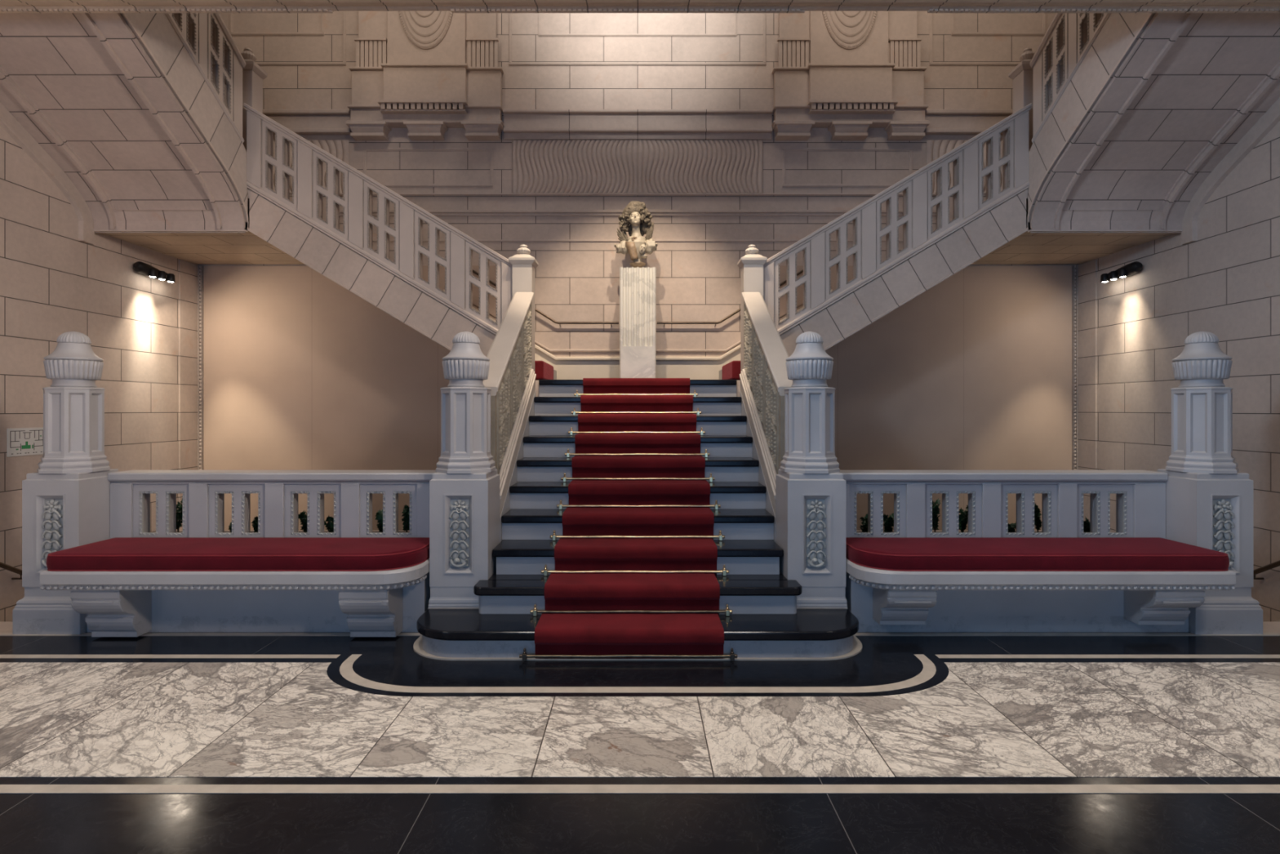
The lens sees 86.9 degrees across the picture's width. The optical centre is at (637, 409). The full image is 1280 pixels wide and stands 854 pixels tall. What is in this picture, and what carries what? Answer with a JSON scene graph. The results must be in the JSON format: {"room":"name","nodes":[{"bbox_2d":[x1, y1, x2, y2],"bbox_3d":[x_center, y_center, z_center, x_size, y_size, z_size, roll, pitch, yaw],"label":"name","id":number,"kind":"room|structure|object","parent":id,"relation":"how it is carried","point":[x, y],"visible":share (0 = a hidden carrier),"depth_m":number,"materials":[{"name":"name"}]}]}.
{"room":"grand staircase hall","nodes":[
{"label":"grand staircase hall","id":0,"kind":"room"},
{"bbox_2d":[0,102,199,622],"bbox_3d":[-5.128,-1.620,0.700,0.345,12.000,14.000,0,0,0],"label":"wall","id":1,"kind":"structure","parent":0,"point":[59,275],"depth_m":5.90,"materials":[{"name":"stone"}]},
{"bbox_2d":[0,561,22,579],"bbox_3d":[-4.955,1.504,5.750,0.087,1.712,2.917,0,0,0],"label":"handrail","id":2,"kind":"object","parent":1,"relation":"attached to","point":[2,565],"visible":0.31,"depth_m":5.32,"materials":[{"name":"brown wood"}]},
{"bbox_2d":[7,427,43,457],"bbox_3d":[-4.994,0.263,5.522,0.010,0.225,0.340,0,0,0],"label":"sign","id":3,"kind":"object","parent":1,"relation":"attached to","point":[20,441],"visible":0.89,"depth_m":5.50,"materials":[{"name":"white paper"}]},
{"bbox_2d":[0,13,247,232],"bbox_3d":[-4.289,-2.320,5.422,1.418,1.400,1.792,0,0,0],"label":"staircase underside","id":4,"kind":"structure","parent":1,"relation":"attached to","point":[83,86],"depth_m":5.47,"materials":[{"name":"stone"}]},
{"bbox_2d":[120,13,248,230],"bbox_3d":[-3.641,-2.847,5.381,0.178,2.410,1.657,0,0,0],"label":"balustrade","id":5,"kind":"object","parent":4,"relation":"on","point":[197,55],"visible":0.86,"depth_m":5.60,"materials":[{"name":"stone"}]},
{"bbox_2d":[133,261,175,282],"bbox_3d":[-4.920,-1.396,6.861,0.168,0.141,0.460,0,0,0],"label":"wall lamp","id":6,"kind":"object","parent":1,"relation":"attached to","point":[144,268],"visible":1,"depth_m":6.76,"materials":[{"name":"black metal"}]},
{"bbox_2d":[178,259,197,530],"bbox_3d":[-4.994,-0.128,7.508,0.012,3.015,0.295,0,0,0],"label":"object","id":7,"kind":"structure","parent":1,"relation":"attached to","point":[188,272],"depth_m":7.48,"materials":[{"name":"stone"}]},
{"bbox_2d":[100,199,304,264],"bbox_3d":[-4.282,-1.790,6.912,1.433,0.299,1.425,0,0,0],"label":"landing","id":8,"kind":"object","parent":1,"relation":"attached to","point":[197,248],"visible":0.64,"depth_m":6.82,"materials":[{"name":"stone"}]},
{"bbox_2d":[240,47,267,191],"bbox_3d":[-3.700,-2.686,6.415,0.236,1.492,0.236,0,0,0],"label":"post","id":9,"kind":"object","parent":8,"relation":"on","point":[253,75],"visible":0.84,"depth_m":6.33,"materials":[{"name":"white stone"}]},
{"bbox_2d":[0,0,1279,13],"bbox_3d":[0.000,-2.964,-0.720,9.990,0.612,10.540,0,0,0],"label":"ceiling","id":10,"kind":"structure","parent":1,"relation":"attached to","point":[6,6],"depth_m":4.48,"materials":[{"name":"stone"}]},
{"bbox_2d":[197,265,495,530],"bbox_3d":[-3.120,-0.131,7.678,3.740,3.022,0.043,0,0,0],"label":"wall","id":11,"kind":"structure","parent":0,"point":[300,371],"depth_m":7.67,"materials":[{"name":"beige paint"}]},
{"bbox_2d":[199,10,1076,468],"bbox_3d":[0.000,-1.620,7.730,10.600,12.000,0.540,0,0,0],"label":"wall","id":12,"kind":"structure","parent":0,"point":[734,131],"depth_m":7.70,"materials":[{"name":"stone"}]},
{"bbox_2d":[472,269,618,326],"bbox_3d":[-1.061,-1.273,7.662,1.692,0.657,0.073,0,0,0],"label":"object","id":13,"kind":"object","parent":12,"relation":"attached to","point":[473,271],"visible":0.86,"depth_m":7.63,"materials":[{"name":"beige stone"}]},
{"bbox_2d":[657,269,803,326],"bbox_3d":[1.061,-1.273,7.662,1.692,0.657,0.073,0,0,0],"label":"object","id":14,"kind":"object","parent":12,"relation":"attached to","point":[801,271],"visible":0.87,"depth_m":7.63,"materials":[{"name":"beige stone"}]},
{"bbox_2d":[0,631,1279,853],"bbox_3d":[0.000,1.499,0.850,10.000,0.262,13.700,0,0,0],"label":"floor","id":15,"kind":"structure","parent":0,"point":[148,743],"depth_m":2.74,"materials":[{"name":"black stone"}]},
{"bbox_2d":[0,621,12,632],"bbox_3d":[-4.415,2.509,5.931,1.169,2.943,3.519,0,0,0],"label":"stairs","id":16,"kind":"structure","parent":15,"relation":"attached to","point":[5,627],"depth_m":4.34,"materials":[{"name":"stone"}]},
{"bbox_2d":[12,331,118,634],"bbox_3d":[-3.625,0.439,4.345,0.414,1.883,0.414,0,0,0],"label":"pillar","id":17,"kind":"structure","parent":15,"relation":"on","point":[66,504],"depth_m":4.20,"materials":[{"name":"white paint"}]},
{"bbox_2d":[40,558,430,636],"bbox_3d":[-2.364,1.155,4.152,2.148,0.450,0.555,0,0,0],"label":"bench","id":18,"kind":"object","parent":15,"relation":"on","point":[390,602],"visible":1,"depth_m":4.05,"materials":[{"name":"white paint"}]},
{"bbox_2d":[46,537,429,571],"bbox_3d":[-2.370,0.877,4.149,2.136,0.107,0.535,0,0,0],"label":"bench cushion","id":19,"kind":"object","parent":18,"relation":"on","point":[117,553],"visible":0.98,"depth_m":3.92,"materials":[{"name":"fabric"}]},
{"bbox_2d":[107,470,436,538],"bbox_3d":[-2.368,0.896,4.505,2.161,0.968,0.222,0,0,0],"label":"balustrade","id":20,"kind":"object","parent":15,"relation":"on","point":[203,491],"visible":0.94,"depth_m":4.43,"materials":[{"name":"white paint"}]},
{"bbox_2d":[176,530,409,532],"bbox_3d":[-2.450,1.130,4.770,1.900,0.500,0.300,0,0,0],"label":"planter","id":21,"kind":"object","parent":15,"relation":"on","point":[176,531],"visible":0.02,"depth_m":4.89,"materials":[{"name":"stone"}]},
{"bbox_2d":[176,497,182,532],"bbox_3d":[-3.223,0.761,4.765,0.103,0.327,0.118,0,0,-35],"label":"ivy plant","id":22,"kind":"object","parent":21,"relation":"on","point":[179,515],"visible":0.63,"depth_m":4.76,"materials":[{"name":"green plant"}]},
{"bbox_2d":[227,522,231,532],"bbox_3d":[-2.845,0.856,4.762,0.068,0.139,0.104,0,0,-28],"label":"ivy plant","id":23,"kind":"object","parent":21,"relation":"on","point":[230,524],"visible":0.14,"depth_m":4.73,"materials":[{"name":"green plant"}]},
{"bbox_2d":[251,515,257,532],"bbox_3d":[-2.672,0.820,4.769,0.106,0.212,0.115,0,0,0],"label":"ivy plant","id":24,"kind":"object","parent":21,"relation":"on","point":[255,525],"visible":0.32,"depth_m":4.75,"materials":[{"name":"green plant"}]},
{"bbox_2d":[297,510,306,532],"bbox_3d":[-2.337,0.808,4.759,0.111,0.235,0.098,0,0,0],"label":"ivy plant","id":25,"kind":"object","parent":21,"relation":"on","point":[302,516],"visible":0.6,"depth_m":4.75,"materials":[{"name":"green plant"}]},
{"bbox_2d":[324,515,333,532],"bbox_3d":[-2.161,0.830,4.761,0.070,0.191,0.113,0,0,28],"label":"ivy plant","id":26,"kind":"object","parent":21,"relation":"on","point":[330,525],"visible":0.73,"depth_m":4.75,"materials":[{"name":"green plant"}]},
{"bbox_2d":[374,509,382,532],"bbox_3d":[-1.792,0.812,4.764,0.122,0.226,0.113,0,0,0],"label":"ivy plant","id":27,"kind":"object","parent":21,"relation":"on","point":[379,516],"visible":0.6,"depth_m":4.74,"materials":[{"name":"green plant"}]},
{"bbox_2d":[400,504,409,532],"bbox_3d":[-1.622,0.792,4.745,0.088,0.267,0.111,0,0,-24],"label":"ivy plant","id":28,"kind":"object","parent":21,"relation":"on","point":[406,512],"visible":0.84,"depth_m":4.74,"materials":[{"name":"green plant"}]},
{"bbox_2d":[427,331,499,608],"bbox_3d":[-1.105,0.439,4.346,0.378,1.883,0.385,0,0,0],"label":"pillar","id":29,"kind":"structure","parent":15,"relation":"on","point":[464,487],"depth_m":4.19,"materials":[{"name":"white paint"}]},
{"bbox_2d":[416,368,858,657],"bbox_3d":[0.000,0.505,5.680,2.570,1.750,3.980,0,0,0],"label":"staircase","id":30,"kind":"structure","parent":15,"relation":"on","point":[765,621],"depth_m":4.48,"materials":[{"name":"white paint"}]},
{"bbox_2d":[483,292,533,474],"bbox_3d":[-1.026,-0.287,5.332,0.177,1.558,1.585,0,0,0],"label":"balustrade","id":31,"kind":"object","parent":30,"relation":"on","point":[509,353],"visible":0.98,"depth_m":5.13,"materials":[{"name":"white stone"}]},
{"bbox_2d":[508,244,538,391],"bbox_3d":[-1.052,-0.820,6.228,0.236,1.400,0.236,0,0,0],"label":"post","id":32,"kind":"object","parent":30,"relation":"on","point":[523,264],"visible":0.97,"depth_m":6.13,"materials":[{"name":"white stone"}]},
{"bbox_2d":[534,360,556,380],"bbox_3d":[-2.223,-1.100,6.973,2.675,1.680,1.303,0,0,0],"label":"flight","id":33,"kind":"object","parent":30,"relation":"on","point":[543,370],"visible":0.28,"depth_m":6.39,"materials":[{"name":"stone"}]},
{"bbox_2d":[244,102,511,356],"bbox_3d":[-2.373,-1.540,6.261,2.455,2.536,0.178,0,0,0],"label":"balustrade","id":34,"kind":"object","parent":33,"relation":"attached to","point":[297,228],"visible":0.99,"depth_m":6.20,"materials":[{"name":"stone"}]},
{"bbox_2d":[534,377,724,658],"bbox_3d":[-0.005,0.539,5.408,1.126,1.669,3.499,0,0,0],"label":"carpet","id":35,"kind":"object","parent":30,"relation":"on","point":[588,633],"visible":1,"depth_m":4.54,"materials":[{"name":"red carpet"}]},
{"bbox_2d":[519,648,737,661],"bbox_3d":[-0.051,1.335,3.686,1.189,0.066,0.024,0,0,0],"label":"rod","id":36,"kind":"object","parent":35,"relation":"attached to","point":[524,655],"visible":1,"depth_m":3.68,"materials":[{"name":"gold metal"}]},
{"bbox_2d":[529,604,732,616],"bbox_3d":[-0.038,1.179,3.974,1.187,0.066,0.024,0,0,0],"label":"rod","id":37,"kind":"object","parent":35,"relation":"on","point":[534,611],"visible":1,"depth_m":3.97,"materials":[{"name":"gold metal"}]},
{"bbox_2d":[541,564,728,575],"bbox_3d":[-0.018,1.013,4.262,1.183,0.066,0.024,0,0,0],"label":"rod","id":38,"kind":"object","parent":35,"relation":"on","point":[545,571],"visible":1,"depth_m":4.25,"materials":[{"name":"gold metal"}]},
{"bbox_2d":[573,390,697,396],"bbox_3d":[-0.017,-0.149,6.278,1.150,0.066,0.024,0,0,0],"label":"rod","id":39,"kind":"object","parent":35,"relation":"on","point":[576,394],"visible":0.86,"depth_m":6.27,"materials":[{"name":"gold metal"}]},
{"bbox_2d":[571,407,701,415],"bbox_3d":[-0.013,0.017,5.990,1.153,0.066,0.024,0,0,0],"label":"rod","id":40,"kind":"object","parent":35,"relation":"on","point":[574,412],"visible":1,"depth_m":5.99,"materials":[{"name":"gold metal"}]},
{"bbox_2d":[568,426,705,435],"bbox_3d":[-0.010,0.183,5.702,1.156,0.066,0.024,0,0,0],"label":"rod","id":41,"kind":"object","parent":35,"relation":"on","point":[571,432],"visible":1,"depth_m":5.69,"materials":[{"name":"gold metal"}]},
{"bbox_2d":[564,448,709,457],"bbox_3d":[-0.005,0.349,5.414,1.162,0.066,0.024,0,0,0],"label":"rod","id":42,"kind":"object","parent":35,"relation":"on","point":[568,454],"visible":1,"depth_m":5.41,"materials":[{"name":"gold metal"}]},
{"bbox_2d":[550,530,724,540],"bbox_3d":[-0.003,0.847,4.550,1.176,0.066,0.024,0,0,0],"label":"rod","id":43,"kind":"object","parent":35,"relation":"on","point":[720,536],"visible":1,"depth_m":4.54,"materials":[{"name":"gold metal"}]},
{"bbox_2d":[560,473,715,481],"bbox_3d":[0.000,0.515,5.126,1.166,0.066,0.024,0,0,0],"label":"rod","id":44,"kind":"object","parent":35,"relation":"on","point":[564,478],"visible":1,"depth_m":5.12,"materials":[{"name":"gold metal"}]},
{"bbox_2d":[556,500,720,509],"bbox_3d":[0.005,0.681,4.838,1.171,0.066,0.024,0,0,0],"label":"rod","id":45,"kind":"object","parent":35,"relation":"on","point":[560,505],"visible":1,"depth_m":4.83,"materials":[{"name":"gold metal"}]},
{"bbox_2d":[619,266,656,377],"bbox_3d":[0.000,-0.894,7.330,0.384,1.224,0.380,0,0,0],"label":"pedestal","id":46,"kind":"object","parent":30,"relation":"on","point":[637,286],"visible":0.83,"depth_m":7.15,"materials":[{"name":"white stone"}]},
{"bbox_2d":[613,200,657,267],"bbox_3d":[-0.020,-1.882,7.317,0.471,0.752,0.240,0,0,0],"label":"bust","id":47,"kind":"object","parent":46,"relation":"on","point":[636,214],"visible":0.99,"depth_m":7.27,"materials":[{"name":"stone"}]},
{"bbox_2d":[613,240,628,253],"bbox_3d":[-0.172,-1.762,7.322,0.168,0.148,0.112,0,0,0],"label":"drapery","id":48,"kind":"object","parent":47,"relation":"hanging from","point":[623,247],"depth_m":7.28,"materials":[{"name":"beige stone"}]},
{"bbox_2d":[640,238,657,257],"bbox_3d":[0.119,-1.745,7.316,0.195,0.221,0.125,0,0,0],"label":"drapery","id":49,"kind":"object","parent":47,"relation":"hanging from","point":[649,245],"depth_m":7.27,"materials":[{"name":"beige stone"}]},
{"bbox_2d":[719,360,740,380],"bbox_3d":[2.223,-1.100,6.973,2.675,1.680,1.303,0,0,0],"label":"flight","id":50,"kind":"object","parent":30,"relation":"on","point":[731,371],"visible":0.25,"depth_m":6.42,"materials":[{"name":"stone"}]},
{"bbox_2d":[763,102,1031,356],"bbox_3d":[2.373,-1.540,6.261,2.455,2.536,0.178,0,0,0],"label":"balustrade","id":51,"kind":"object","parent":50,"relation":"attached to","point":[977,228],"visible":0.97,"depth_m":6.20,"materials":[{"name":"stone"}]},
{"bbox_2d":[737,244,767,391],"bbox_3d":[1.052,-0.820,6.228,0.236,1.400,0.236,0,0,0],"label":"post","id":52,"kind":"object","parent":30,"relation":"on","point":[751,265],"visible":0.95,"depth_m":6.13,"materials":[{"name":"white stone"}]},
{"bbox_2d":[742,292,792,473],"bbox_3d":[1.026,-0.287,5.332,0.177,1.558,1.585,0,0,0],"label":"balustrade","id":53,"kind":"object","parent":30,"relation":"on","point":[766,354],"visible":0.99,"depth_m":5.15,"materials":[{"name":"white stone"}]},
{"bbox_2d":[775,331,847,608],"bbox_3d":[1.105,0.439,4.346,0.378,1.883,0.385,0,0,0],"label":"pillar","id":54,"kind":"structure","parent":15,"relation":"on","point":[811,487],"depth_m":4.19,"materials":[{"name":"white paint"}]},
{"bbox_2d":[856,530,1084,532],"bbox_3d":[2.450,1.130,4.770,1.900,0.500,0.300,0,0,0],"label":"planter","id":55,"kind":"object","parent":15,"relation":"on","point":[856,531],"visible":0.02,"depth_m":4.89,"materials":[{"name":"stone"}]},
{"bbox_2d":[859,513,867,532],"bbox_3d":[1.618,0.821,4.765,0.103,0.208,0.118,0,0,-35],"label":"ivy plant","id":56,"kind":"object","parent":55,"relation":"in","point":[864,519],"visible":0.63,"depth_m":4.76,"materials":[{"name":"green plant"}]},
{"bbox_2d":[883,512,893,532],"bbox_3d":[1.763,0.824,4.766,0.091,0.204,0.150,0,0,44],"label":"ivy plant","id":57,"kind":"object","parent":55,"relation":"in","point":[887,525],"visible":0.86,"depth_m":4.75,"materials":[{"name":"green plant"}]},
{"bbox_2d":[932,498,941,532],"bbox_3d":[2.084,0.772,4.752,0.103,0.305,0.091,0,0,0],"label":"ivy plant","id":58,"kind":"object","parent":55,"relation":"on","point":[935,511],"visible":0.77,"depth_m":4.75,"materials":[{"name":"green plant"}]},
{"bbox_2d":[958,505,968,532],"bbox_3d":[2.289,0.791,4.762,0.086,0.268,0.130,0,0,-31],"label":"ivy plant","id":59,"kind":"object","parent":55,"relation":"on","point":[963,517],"visible":0.84,"depth_m":4.75,"materials":[{"name":"green plant"}]},
{"bbox_2d":[1008,521,1016,532],"bbox_3d":[2.635,0.856,4.756,0.089,0.138,0.073,0,0,-15],"label":"ivy plant","id":60,"kind":"object","parent":55,"relation":"on","point":[1011,526],"visible":0.61,"depth_m":4.75,"materials":[{"name":"green plant"}]},
{"bbox_2d":[1034,500,1041,532],"bbox_3d":[2.807,0.778,4.778,0.118,0.295,0.092,0,0,-36],"label":"ivy plant","id":61,"kind":"object","parent":55,"relation":"on","point":[1037,522],"visible":0.75,"depth_m":4.75,"materials":[{"name":"green plant"}]},
{"bbox_2d":[1083,517,1089,532],"bbox_3d":[3.173,0.838,4.759,0.117,0.176,0.092,0,0,0],"label":"ivy plant","id":62,"kind":"object","parent":55,"relation":"on","point":[1086,523],"visible":0.59,"depth_m":4.75,"materials":[{"name":"green plant"}]},
{"bbox_2d":[839,470,1168,538],"bbox_3d":[2.368,0.896,4.505,2.161,0.968,0.222,0,0,0],"label":"balustrade","id":63,"kind":"object","parent":15,"relation":"on","point":[1140,495],"visible":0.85,"depth_m":4.43,"materials":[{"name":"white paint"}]},
{"bbox_2d":[845,557,1235,632],"bbox_3d":[2.364,1.155,4.152,2.148,0.450,0.555,0,0,0],"label":"bench","id":64,"kind":"object","parent":15,"relation":"on","point":[882,601],"visible":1,"depth_m":4.06,"materials":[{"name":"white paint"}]},
{"bbox_2d":[845,537,1229,571],"bbox_3d":[2.370,0.877,4.149,2.136,0.106,0.535,0,0,0],"label":"bench cushion","id":65,"kind":"object","parent":64,"relation":"on","point":[908,553],"visible":0.98,"depth_m":3.92,"materials":[{"name":"fabric"}]},
{"bbox_2d":[1157,331,1262,634],"bbox_3d":[3.625,0.439,4.345,0.414,1.883,0.414,0,0,0],"label":"pillar","id":66,"kind":"structure","parent":15,"relation":"on","point":[1209,504],"depth_m":4.20,"materials":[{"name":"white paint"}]},
{"bbox_2d":[1262,619,1279,632],"bbox_3d":[4.415,2.509,5.931,1.169,2.943,3.519,0,0,0],"label":"stairs","id":67,"kind":"structure","parent":15,"relation":"attached to","point":[1268,627],"depth_m":4.34,"materials":[{"name":"stone"}]},
{"bbox_2d":[779,265,1077,530],"bbox_3d":[3.120,-0.131,7.678,3.740,3.022,0.043,0,0,0],"label":"wall","id":68,"kind":"structure","parent":0,"point":[975,371],"depth_m":7.67,"materials":[{"name":"beige paint"}]},
{"bbox_2d":[1076,97,1279,622],"bbox_3d":[5.128,-1.620,0.700,0.345,12.000,14.000,0,0,0],"label":"wall","id":69,"kind":"structure","parent":0,"point":[1220,275],"depth_m":5.84,"materials":[{"name":"stone"}]},
{"bbox_2d":[970,201,1175,264],"bbox_3d":[4.282,-1.790,6.912,1.433,0.299,1.425,0,0,0],"label":"landing","id":70,"kind":"object","parent":69,"relation":"attached to","point":[1027,248],"visible":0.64,"depth_m":6.85,"materials":[{"name":"stone"}]},
{"bbox_2d":[1008,47,1035,192],"bbox_3d":[3.700,-2.686,6.415,0.236,1.492,0.236,0,0,0],"label":"post","id":71,"kind":"object","parent":70,"relation":"on","point":[1021,74],"visible":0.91,"depth_m":6.33,"materials":[{"name":"white stone"}]},
{"bbox_2d":[1078,259,1097,521],"bbox_3d":[4.994,-0.128,7.508,0.012,3.015,0.295,0,0,0],"label":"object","id":72,"kind":"structure","parent":69,"relation":"attached to","point":[1087,272],"depth_m":7.50,"materials":[{"name":"stone"}]},
{"bbox_2d":[1100,261,1142,282],"bbox_3d":[4.920,-1.396,6.861,0.168,0.141,0.460,0,0,0],"label":"wall lamp","id":73,"kind":"object","parent":69,"relation":"attached to","point":[1131,268],"visible":1,"depth_m":6.76,"materials":[{"name":"black metal"}]},
{"bbox_2d":[1027,13,1279,232],"bbox_3d":[4.289,-2.320,5.422,1.418,1.400,1.792,0,0,0],"label":"staircase underside","id":74,"kind":"structure","parent":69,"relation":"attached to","point":[1192,86],"depth_m":5.45,"materials":[{"name":"stone"}]},
{"bbox_2d":[1026,13,1155,230],"bbox_3d":[3.641,-2.847,5.381,0.178,2.410,1.657,0,0,0],"label":"balustrade","id":75,"kind":"object","parent":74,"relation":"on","point":[1078,55],"visible":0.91,"depth_m":5.61,"materials":[{"name":"stone"}]},
{"bbox_2d":[1253,560,1279,579],"bbox_3d":[4.955,1.504,5.750,0.087,1.712,2.917,0,0,0],"label":"handrail","id":76,"kind":"object","parent":69,"relation":"attached to","point":[1271,566],"visible":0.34,"depth_m":5.30,"materials":[{"name":"brown wood"}]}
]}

